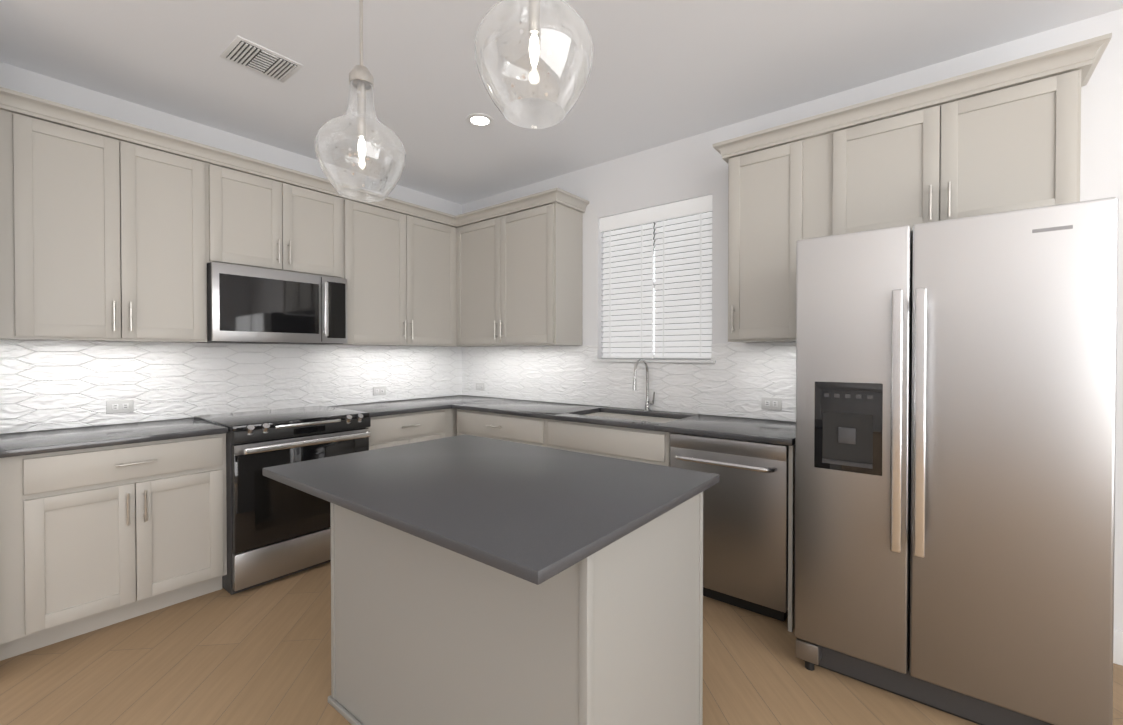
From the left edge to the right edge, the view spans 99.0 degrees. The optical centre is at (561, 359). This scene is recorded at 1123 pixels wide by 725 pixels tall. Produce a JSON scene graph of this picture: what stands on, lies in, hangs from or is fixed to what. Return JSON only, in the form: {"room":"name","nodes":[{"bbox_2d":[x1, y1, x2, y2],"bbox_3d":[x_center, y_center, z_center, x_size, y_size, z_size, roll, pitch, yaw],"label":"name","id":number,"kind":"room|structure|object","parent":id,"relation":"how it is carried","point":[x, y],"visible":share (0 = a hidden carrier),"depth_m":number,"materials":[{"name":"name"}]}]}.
{"room":"kitchen","nodes":[
{"label":"kitchen","id":0,"kind":"room"},
{"bbox_2d":[0,62,461,433],"bbox_3d":[-3.263,-0.090,1.870,0.150,2.740,7.200,0,1,39],"label":"wall","id":1,"kind":"structure","parent":0,"point":[18,79],"depth_m":2.97,"materials":[{"name":"white paint"}]},
{"bbox_2d":[0,87,227,342],"bbox_3d":[-2.384,-0.649,2.563,0.347,1.104,0.873,0,1,39],"label":"upper cabinet","id":2,"kind":"object","parent":1,"relation":"attached to","point":[114,231],"depth_m":2.40,"materials":[{"name":"grey paint"}]},
{"bbox_2d":[0,340,459,433],"bbox_3d":[-1.880,0.126,3.481,0.008,0.460,2.940,0,1,39],"label":"tile backsplash","id":3,"kind":"structure","parent":1,"relation":"attached to","point":[46,385],"depth_m":2.98,"materials":[{"name":"white tile"}]},
{"bbox_2d":[106,400,133,413],"bbox_3d":[-2.488,0.268,2.706,0.008,0.072,0.116,0,1,39],"label":"electrical outlet","id":4,"kind":"object","parent":3,"relation":"attached to","point":[120,406],"visible":1,"depth_m":2.70,"materials":[{"name":"white plastic"}]},
{"bbox_2d":[373,386,385,395],"bbox_3d":[-1.497,0.262,3.950,0.008,0.072,0.116,0,1,39],"label":"electrical outlet","id":5,"kind":"object","parent":3,"relation":"attached to","point":[381,390],"visible":1,"depth_m":3.95,"materials":[{"name":"white plastic"}]},
{"bbox_2d":[224,150,331,276],"bbox_3d":[-1.909,-0.882,3.158,0.347,0.649,0.796,0,1,39],"label":"upper cabinet","id":6,"kind":"object","parent":1,"relation":"attached to","point":[278,218],"depth_m":3.02,"materials":[{"name":"grey paint"}]},
{"bbox_2d":[196,262,346,344],"bbox_3d":[-1.871,-0.329,3.134,0.441,0.452,0.787,0,1,39],"label":"microwave","id":7,"kind":"object","parent":6,"relation":"attached to","point":[249,305],"visible":0.98,"depth_m":2.96,"materials":[{"name":"grey metal"}]},
{"bbox_2d":[326,182,455,346],"bbox_3d":[-1.346,-0.662,3.825,0.398,1.104,1.084,0,1,39],"label":"upper cabinet","id":8,"kind":"object","parent":1,"relation":"attached to","point":[396,258],"depth_m":3.68,"materials":[{"name":"grey paint"}]},
{"bbox_2d":[0,561,1122,724],"bbox_3d":[-0.515,1.337,0.238,6.500,0.080,8.350,0,1,39],"label":"floor","id":9,"kind":"structure","parent":0,"point":[259,655],"depth_m":1.95,"materials":[{"name":"brown wood"}]},
{"bbox_2d":[0,435,226,660],"bbox_3d":[-2.298,0.836,2.470,0.618,0.875,0.811,0,1,39],"label":"base cabinet","id":10,"kind":"object","parent":9,"relation":"on","point":[101,526],"depth_m":2.23,"materials":[{"name":"grey paint"}]},
{"bbox_2d":[0,419,227,458],"bbox_3d":[-2.291,0.383,2.459,0.638,0.030,0.812,0,1,39],"label":"countertop","id":11,"kind":"structure","parent":10,"relation":"on","point":[114,435],"depth_m":2.34,"materials":[{"name":"grey stone"}]},
{"bbox_2d":[194,406,370,594],"bbox_3d":[-1.740,0.809,3.041,0.760,0.918,0.772,0,1,39],"label":"range","id":12,"kind":"object","parent":9,"relation":"on","point":[276,530],"visible":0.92,"depth_m":2.73,"materials":[{"name":"grey metal"}]},
{"bbox_2d":[366,411,451,449],"bbox_3d":[-1.345,0.824,3.667,0.618,0.875,0.693,0,1,39],"label":"base cabinet","id":13,"kind":"object","parent":9,"relation":"on","point":[389,430],"depth_m":3.47,"materials":[{"name":"grey paint"}]},
{"bbox_2d":[334,395,491,418],"bbox_3d":[-1.132,0.368,3.914,0.638,0.030,1.352,0,1,39],"label":"countertop","id":14,"kind":"structure","parent":13,"relation":"on","point":[410,406],"depth_m":3.68,"materials":[{"name":"grey stone"}]},
{"bbox_2d":[262,434,718,724],"bbox_3d":[-0.255,0.827,1.595,1.250,0.912,0.885,0,1,39],"label":"kitchen island","id":15,"kind":"object","parent":9,"relation":"on","point":[476,580],"visible":1,"depth_m":1.34,"materials":[{"name":"grey paint"}]},
{"bbox_2d":[452,411,543,446],"bbox_3d":[-0.278,0.824,3.705,0.925,0.875,0.617,0,1,39],"label":"base cabinet","id":16,"kind":"object","parent":9,"relation":"on","point":[513,428],"depth_m":3.44,"materials":[{"name":"grey paint"}]},
{"bbox_2d":[544,419,703,466],"bbox_3d":[0.429,0.830,3.142,0.881,0.875,0.617,0,1,39],"label":"base cabinet","id":17,"kind":"object","parent":9,"relation":"on","point":[652,447],"depth_m":2.86,"materials":[{"name":"grey paint"}]},
{"bbox_2d":[452,399,795,446],"bbox_3d":[0.301,0.375,3.228,2.458,0.030,0.639,0,1,39],"label":"countertop","id":18,"kind":"structure","parent":17,"relation":"on","point":[754,430],"depth_m":2.85,"materials":[{"name":"grey stone"}]},
{"bbox_2d":[580,411,683,422],"bbox_3d":[0.436,0.492,3.141,0.744,0.226,0.434,0,1,39],"label":"sink","id":19,"kind":"object","parent":18,"relation":"in","point":[615,414],"depth_m":3.27,"materials":[{"name":"silver metal"}]},
{"bbox_2d":[632,359,654,410],"bbox_3d":[0.558,0.178,3.253,0.089,0.364,0.220,0,1,39],"label":"faucet","id":20,"kind":"object","parent":18,"relation":"on","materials":[{"name":"silver metal"}]},
{"bbox_2d":[670,433,788,621],"bbox_3d":[0.992,0.837,2.644,0.596,0.870,0.680,0,1,39],"label":"dishwasher","id":21,"kind":"object","parent":9,"relation":"on","point":[745,532],"visible":0.73,"depth_m":2.37,"materials":[{"name":"grey metal"}]},
{"bbox_2d":[795,197,1118,724],"bbox_3d":[1.553,0.387,2.013,0.880,1.783,0.922,0,1,39],"label":"fridge","id":22,"kind":"object","parent":9,"relation":"on","point":[955,448],"visible":1,"depth_m":1.64,"materials":[{"name":"grey metal"}]},
{"bbox_2d":[0,0,1122,204],"bbox_3d":[-0.780,-1.490,-0.123,6.500,0.100,7.500,0,1,39],"label":"ceiling","id":23,"kind":"structure","parent":0,"point":[662,72],"depth_m":2.36,"materials":[{"name":"white paint"}]},
{"bbox_2d":[220,36,302,82],"bbox_3d":[-1.467,-1.459,2.353,0.240,0.012,0.285,0,1,39],"label":"ceiling vent","id":24,"kind":"object","parent":23,"relation":"in","point":[244,52],"visible":1,"depth_m":2.33,"materials":[{"name":"white metal"}]},
{"bbox_2d":[315,0,405,201],"bbox_3d":[-0.653,-0.997,1.566,0.275,0.920,0.275,0,1,39],"label":"pendant light","id":25,"kind":"object","parent":23,"relation":"hanging from","point":[361,79],"visible":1,"depth_m":1.55,"materials":[{"name":"clear glass"}]},
{"bbox_2d":[466,113,493,126],"bbox_3d":[-0.502,-1.468,2.955,0.170,0.006,0.170,0,1,39],"label":"recessed light","id":26,"kind":"object","parent":23,"relation":"in","point":[479,120],"visible":1,"depth_m":2.95,"materials":[{"name":"white"}]},
{"bbox_2d":[475,0,592,128],"bbox_3d":[-0.064,-1.012,1.118,0.275,0.880,0.275,0,1,39],"label":"pendant light","id":27,"kind":"object","parent":23,"relation":"hanging from","point":[560,7],"visible":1,"depth_m":1.10,"materials":[{"name":"clear glass"}]},
{"bbox_2d":[462,8,1122,630],"bbox_3d":[1.510,-0.099,2.766,6.500,2.740,0.150,0,1,39],"label":"wall","id":28,"kind":"structure","parent":0,"point":[684,168],"depth_m":2.89,"materials":[{"name":"white paint"}]},
{"bbox_2d":[456,189,583,346],"bbox_3d":[-0.396,-0.663,3.921,1.110,1.104,0.405,0,1,39],"label":"upper cabinet","id":29,"kind":"object","parent":28,"relation":"attached to","point":[519,261],"depth_m":3.69,"materials":[{"name":"grey paint"}]},
{"bbox_2d":[460,342,795,421],"bbox_3d":[0.268,0.124,3.657,3.150,0.460,0.008,0,1,39],"label":"tile backsplash","id":30,"kind":"structure","parent":28,"relation":"attached to","point":[742,374],"depth_m":3.41,"materials":[{"name":"white tile"}]},
{"bbox_2d":[476,383,483,390],"bbox_3d":[-0.758,0.256,4.464,0.116,0.072,0.008,0,1,39],"label":"electrical outlet","id":31,"kind":"object","parent":30,"relation":"attached to","point":[480,386],"visible":1,"depth_m":4.46,"materials":[{"name":"white plastic"}]},
{"bbox_2d":[761,397,781,409],"bbox_3d":[1.252,0.265,2.863,0.116,0.072,0.008,0,1,39],"label":"electrical outlet","id":32,"kind":"object","parent":30,"relation":"attached to","point":[770,403],"visible":1,"depth_m":2.86,"materials":[{"name":"white plastic"}]},
{"bbox_2d":[592,359,715,362],"bbox_3d":[0.645,0.013,3.402,0.945,0.020,0.135,0,1,39],"label":"window sill","id":33,"kind":"structure","parent":28,"relation":"attached to","point":[655,361],"depth_m":3.31,"materials":[{"name":"white wood"}]},
{"bbox_2d":[600,195,711,359],"bbox_3d":[0.667,-0.534,3.424,0.885,1.073,0.115,0,1,39],"label":"window blinds","id":34,"kind":"structure","parent":28,"relation":"in","point":[636,243],"depth_m":3.38,"materials":[{"name":"white plastic"}]},
{"bbox_2d":[724,113,823,342],"bbox_3d":[1.217,-0.650,2.672,0.470,1.104,0.348,0,1,39],"label":"upper cabinet","id":35,"kind":"object","parent":28,"relation":"attached to","point":[776,174],"depth_m":2.54,"materials":[{"name":"grey paint"}]},
{"bbox_2d":[824,41,1087,235],"bbox_3d":[1.748,-0.881,2.246,0.889,0.634,0.348,0,1,39],"label":"upper cabinet","id":36,"kind":"object","parent":28,"relation":"attached to","point":[1004,137],"depth_m":2.05,"materials":[{"name":"grey paint"}]},
{"bbox_2d":[1113,629,1122,665],"bbox_3d":[3.050,1.214,1.446,2.130,0.140,0.015,0,1,39],"label":"baseboard","id":37,"kind":"structure","parent":28,"relation":"attached to","point":[1118,648],"depth_m":2.00,"materials":[{"name":"white"}]},
{"label":"outside","id":38,"kind":"structure","parent":0,"visible":0},
{"bbox_2d":[653,212,709,353],"bbox_3d":[1.073,-0.391,3.980,3.600,3.300,0.010,0,1,39],"label":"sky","id":39,"kind":"structure","parent":38,"point":[654,304],"depth_m":4.18,"materials":[{"name":"white"}]}
]}

